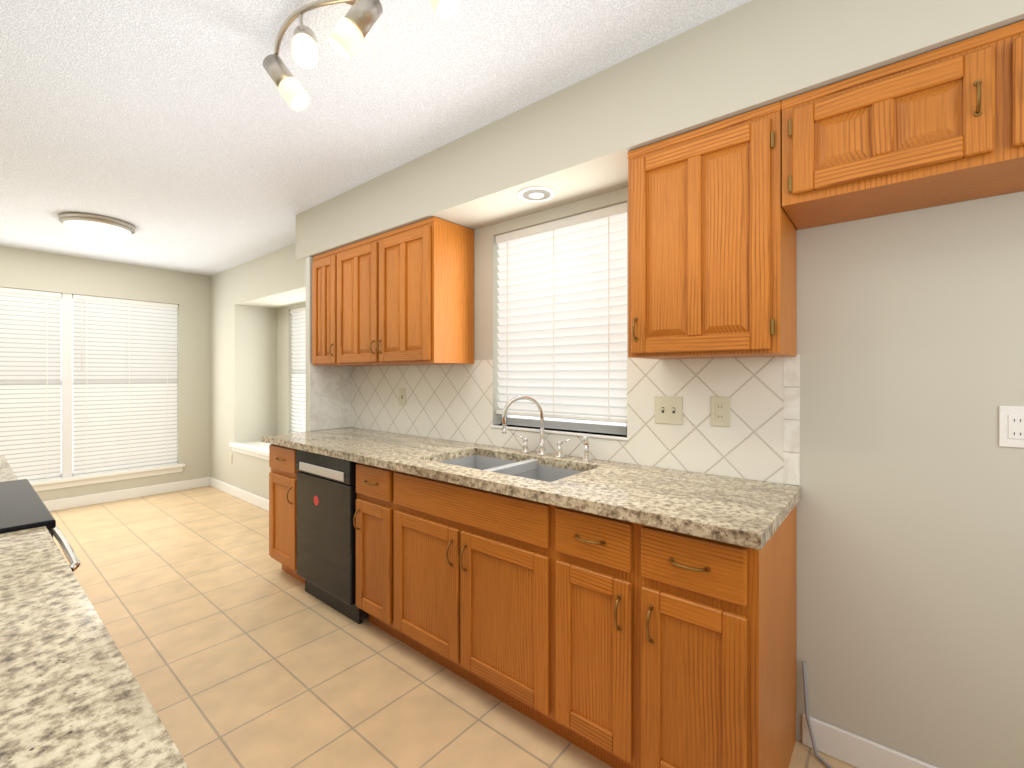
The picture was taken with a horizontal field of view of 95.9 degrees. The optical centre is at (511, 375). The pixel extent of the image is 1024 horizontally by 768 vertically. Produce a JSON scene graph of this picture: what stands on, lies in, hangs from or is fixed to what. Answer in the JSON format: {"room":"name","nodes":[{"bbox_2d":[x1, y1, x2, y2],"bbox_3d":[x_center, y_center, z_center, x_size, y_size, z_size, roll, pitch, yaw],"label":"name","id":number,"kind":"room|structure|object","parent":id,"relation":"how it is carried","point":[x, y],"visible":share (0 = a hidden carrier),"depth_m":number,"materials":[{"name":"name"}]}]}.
{"room":"kitchen","nodes":[
{"label":"kitchen","id":0,"kind":"room"},
{"bbox_2d":[0,455,188,767],"bbox_3d":[-0.843,0.853,0.409,4.988,0.914,0.784,0,0,40],"label":"countertop","id":1,"kind":"structure","parent":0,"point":[72,694],"depth_m":0.60,"materials":[{"name":"beige stone"}]},
{"bbox_2d":[0,246,209,500],"bbox_3d":[-4.507,0.065,4.500,0.150,2.490,2.702,0,0,40],"label":"wall","id":2,"kind":"structure","parent":0,"point":[187,293],"depth_m":5.13,"materials":[{"name":"beige paint"}]},
{"bbox_2d":[10,293,176,480],"bbox_3d":[-4.423,0.101,4.585,0.100,1.818,1.840,0,0,40],"label":"window","id":3,"kind":"structure","parent":2,"relation":"in","point":[66,463],"depth_m":4.56,"materials":[{"name":"white"}]},
{"bbox_2d":[0,287,177,481],"bbox_3d":[-4.393,0.105,4.560,0.062,1.823,1.828,0,0,40],"label":"window blind","id":4,"kind":"object","parent":3,"relation":"attached to","point":[124,369],"visible":0.96,"depth_m":4.70,"materials":[{"name":"white plastic"}]},
{"bbox_2d":[30,463,184,491],"bbox_3d":[-4.375,1.054,4.545,0.095,0.092,1.940,0,0,40],"label":"trim","id":5,"kind":"structure","parent":2,"relation":"attached to","point":[72,481],"depth_m":4.74,"materials":[{"name":"white wood"}]},
{"bbox_2d":[43,477,206,511],"bbox_3d":[-4.406,1.258,4.492,0.014,0.105,2.520,0,0,40],"label":"baseboard","id":6,"kind":"structure","parent":2,"relation":"attached to","point":[72,502],"depth_m":4.86,"materials":[{"name":"white wood"}]},
{"bbox_2d":[277,303,305,433],"bbox_3d":[-1.893,0.010,4.745,2.476,2.000,0.120,0,0,40],"label":"wall","id":7,"kind":"structure","parent":0,"point":[284,372],"depth_m":5.24,"materials":[{"name":"beige paint"}]},
{"bbox_2d":[290,307,305,432],"bbox_3d":[-1.896,-0.021,4.741,1.496,1.438,0.120,0,0,40],"label":"window","id":8,"kind":"structure","parent":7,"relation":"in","point":[298,340],"depth_m":5.09,"materials":[{"name":"white"}]},
{"bbox_2d":[306,256,350,430],"bbox_3d":[-1.357,0.231,3.427,0.064,2.158,0.325,0,0,40],"label":"wall","id":9,"kind":"structure","parent":0,"point":[328,397],"depth_m":3.35,"materials":[{"name":"beige paint"}]},
{"bbox_2d":[0,0,750,275],"bbox_3d":[-1.232,-1.240,2.168,8.467,0.120,3.600,0,0,40],"label":"ceiling","id":10,"kind":"structure","parent":0,"point":[182,136],"depth_m":1.98,"materials":[{"name":"white paint"}]},
{"bbox_2d":[58,212,135,243],"bbox_3d":[-3.183,-1.096,3.555,0.450,0.168,0.450,0,0,40],"label":"dome ceiling light","id":11,"kind":"object","parent":10,"relation":"attached to","point":[97,228],"visible":1,"depth_m":3.44,"materials":[{"name":"white glass"}]},
{"bbox_2d":[263,0,460,110],"bbox_3d":[-0.516,-1.053,1.388,0.878,0.255,0.214,0,0,40],"label":"ceiling light","id":12,"kind":"object","parent":10,"relation":"attached to","point":[352,28],"visible":1,"depth_m":1.38,"materials":[{"name":"white glass"}]},
{"bbox_2d":[296,0,1023,261],"bbox_3d":[0.436,-1.014,1.933,5.000,0.332,0.333,0,0,40],"label":"soffit beam","id":13,"kind":"structure","parent":10,"relation":"attached to","point":[577,141],"depth_m":1.69,"materials":[{"name":"beige paint"}]},
{"bbox_2d":[518,186,554,201],"bbox_3d":[0.114,-0.844,2.156,0.176,0.009,0.176,0,0,40],"label":"recessed light","id":14,"kind":"object","parent":13,"relation":"attached to","point":[536,193],"visible":1,"depth_m":2.14,"materials":[{"name":"white metal"}]},
{"bbox_2d":[50,486,855,767],"bbox_3d":[-1.232,1.370,2.168,8.467,0.120,3.600,0,0,40],"label":"floor","id":15,"kind":"structure","parent":0,"point":[237,645],"depth_m":2.09,"materials":[{"name":"tile"}]},
{"bbox_2d":[0,479,80,571],"bbox_3d":[-1.730,0.768,1.207,0.764,1.084,0.825,0,0,40],"label":"stove","id":16,"kind":"object","parent":15,"relation":"on","point":[23,506],"visible":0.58,"depth_m":1.34,"materials":[{"name":"black"}]},
{"bbox_2d":[269,443,344,582],"bbox_3d":[-1.257,0.873,3.149,0.410,0.875,0.613,0,0,40],"label":"base cabinet","id":17,"kind":"object","parent":15,"relation":"on","point":[282,460],"depth_m":2.92,"materials":[{"name":"brown wood"}]},
{"bbox_2d":[296,449,361,623],"bbox_3d":[-0.884,0.875,2.795,0.602,0.871,0.582,0,0,40],"label":"dishwasher","id":18,"kind":"object","parent":15,"relation":"on","point":[326,528],"visible":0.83,"depth_m":2.54,"materials":[{"name":"black metal"}]},
{"bbox_2d":[353,463,376,625],"bbox_3d":[-0.469,0.873,2.494,0.403,0.875,0.613,0,0,40],"label":"base cabinet","id":19,"kind":"object","parent":15,"relation":"on","point":[365,514],"depth_m":2.32,"materials":[{"name":"brown wood"}]},
{"bbox_2d":[377,467,528,716],"bbox_3d":[-0.021,0.873,2.122,1.067,0.875,0.613,0,0,40],"label":"base cabinet","id":20,"kind":"object","parent":15,"relation":"on","point":[453,561],"depth_m":1.89,"materials":[{"name":"brown wood"}]},
{"bbox_2d":[529,503,796,767],"bbox_3d":[0.549,0.873,1.648,0.718,0.875,0.613,0,0,40],"label":"base cabinet","id":21,"kind":"object","parent":15,"relation":"on","point":[617,614],"depth_m":1.39,"materials":[{"name":"brown wood"}]},
{"bbox_2d":[261,427,801,550],"bbox_3d":[-0.306,0.415,2.336,2.944,0.038,0.648,0,0,40],"label":"countertop","id":22,"kind":"structure","parent":21,"relation":"on","point":[736,512],"depth_m":1.71,"materials":[{"name":"beige stone"}]},
{"bbox_2d":[501,395,591,461],"bbox_3d":[0.145,0.247,2.215,0.454,0.298,0.196,0,0,40],"label":"faucet","id":23,"kind":"object","parent":22,"relation":"on","point":[542,455],"depth_m":2.26,"materials":[{"name":"silver metal"}]},
{"bbox_2d":[802,661,832,767],"bbox_3d":[1.283,1.159,1.328,0.787,0.298,0.152,0,0,40],"label":"cord","id":24,"kind":"object","parent":15,"relation":"on","point":[817,755],"visible":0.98,"depth_m":1.61,"materials":[{"name":"grey plastic"}]},
{"bbox_2d":[210,187,1023,767],"bbox_3d":[-0.417,0.065,3.149,8.167,2.490,0.448,0,0,40],"label":"wall","id":25,"kind":"structure","parent":0,"point":[910,529],"depth_m":1.49,"materials":[{"name":"beige paint"}]},
{"bbox_2d":[229,453,231,462],"bbox_3d":[-3.091,0.910,5.074,0.070,0.110,0.008,0,0,40],"label":"outlet","id":26,"kind":"object","parent":25,"relation":"attached to","point":[230,457],"visible":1,"depth_m":5.07,"materials":[{"name":"beige plastic"}]},
{"bbox_2d":[207,477,268,510],"bbox_3d":[-2.439,1.258,4.526,2.997,0.105,0.018,0,0,40],"label":"baseboard","id":27,"kind":"structure","parent":25,"relation":"attached to","point":[258,501],"depth_m":4.89,"materials":[{"name":"white wood"}]},
{"bbox_2d":[229,442,268,459],"bbox_3d":[-2.219,0.775,4.351,2.176,0.089,0.065,0,0,40],"label":"trim","id":28,"kind":"structure","parent":25,"relation":"attached to","point":[261,453],"depth_m":4.69,"materials":[{"name":"white"}]},
{"bbox_2d":[312,252,327,365],"bbox_3d":[-1.167,-0.457,3.264,0.404,0.777,0.323,0,0,40],"label":"upper cabinet","id":29,"kind":"object","parent":25,"relation":"attached to","point":[320,262],"depth_m":3.19,"materials":[{"name":"brown wood"}]},
{"bbox_2d":[328,216,473,365],"bbox_3d":[-0.719,-0.457,2.891,1.030,0.777,0.323,0,0,40],"label":"upper cabinet","id":30,"kind":"object","parent":25,"relation":"attached to","point":[403,295],"depth_m":2.64,"materials":[{"name":"brown wood"}]},
{"bbox_2d":[491,424,628,440],"bbox_3d":[0.231,0.287,2.370,0.834,0.014,0.102,0,0,40],"label":"trim","id":31,"kind":"structure","parent":25,"relation":"attached to","point":[524,428],"depth_m":2.29,"materials":[{"name":"white"}]},
{"bbox_2d":[496,202,626,434],"bbox_3d":[0.245,-0.255,2.388,0.814,1.070,0.106,0,0,40],"label":"window blind","id":32,"kind":"object","parent":25,"relation":"in","point":[562,321],"visible":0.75,"depth_m":2.33,"materials":[{"name":"white plastic"}]},
{"bbox_2d":[351,355,799,485],"bbox_3d":[-0.100,0.154,2.592,2.938,0.484,0.004,0,0,40],"label":"tile backsplash","id":33,"kind":"structure","parent":25,"relation":"attached to","point":[758,437],"depth_m":1.99,"materials":[{"name":"tile"}]},
{"bbox_2d":[399,388,405,405],"bbox_3d":[-0.744,0.146,3.116,0.072,0.118,0.013,0,0,40],"label":"switch plate","id":34,"kind":"object","parent":33,"relation":"attached to","point":[402,396],"visible":1,"depth_m":3.11,"materials":[{"name":"beige plastic"}]},
{"bbox_2d":[655,396,682,424],"bbox_3d":[0.659,0.147,1.950,0.118,0.118,0.013,0,0,40],"label":"switch plate","id":35,"kind":"object","parent":33,"relation":"attached to","point":[668,409],"visible":1,"depth_m":1.95,"materials":[{"name":"beige plastic"}]},
{"bbox_2d":[711,396,729,426],"bbox_3d":[0.821,0.143,1.819,0.072,0.118,0.008,0,0,40],"label":"outlet","id":36,"kind":"object","parent":33,"relation":"attached to","point":[720,411],"visible":1,"depth_m":1.82,"materials":[{"name":"beige plastic"}]},
{"bbox_2d":[628,101,796,358],"bbox_3d":[0.715,-0.457,1.682,0.508,0.777,0.349,0,0,40],"label":"upper cabinet","id":37,"kind":"object","parent":25,"relation":"attached to","point":[712,250],"visible":1,"depth_m":1.54,"materials":[{"name":"brown wood"}]},
{"bbox_2d":[802,714,937,767],"bbox_3d":[1.734,1.258,1.059,1.827,0.105,0.018,0,0,40],"label":"baseboard","id":38,"kind":"structure","parent":25,"relation":"attached to","point":[847,747],"depth_m":1.55,"materials":[{"name":"white"}]},
{"bbox_2d":[781,20,1023,229],"bbox_3d":[1.269,-0.682,1.222,0.933,0.325,0.349,0,0,40],"label":"upper cabinet","id":39,"kind":"object","parent":25,"relation":"attached to","point":[944,125],"visible":1,"depth_m":1.24,"materials":[{"name":"brown wood"}]},
{"bbox_2d":[999,406,1023,447],"bbox_3d":[1.437,0.147,1.313,0.072,0.118,0.008,0,0,40],"label":"outlet","id":40,"kind":"object","parent":25,"relation":"attached to","point":[1011,426],"visible":1,"depth_m":1.32,"materials":[{"name":"white plastic"}]}
]}

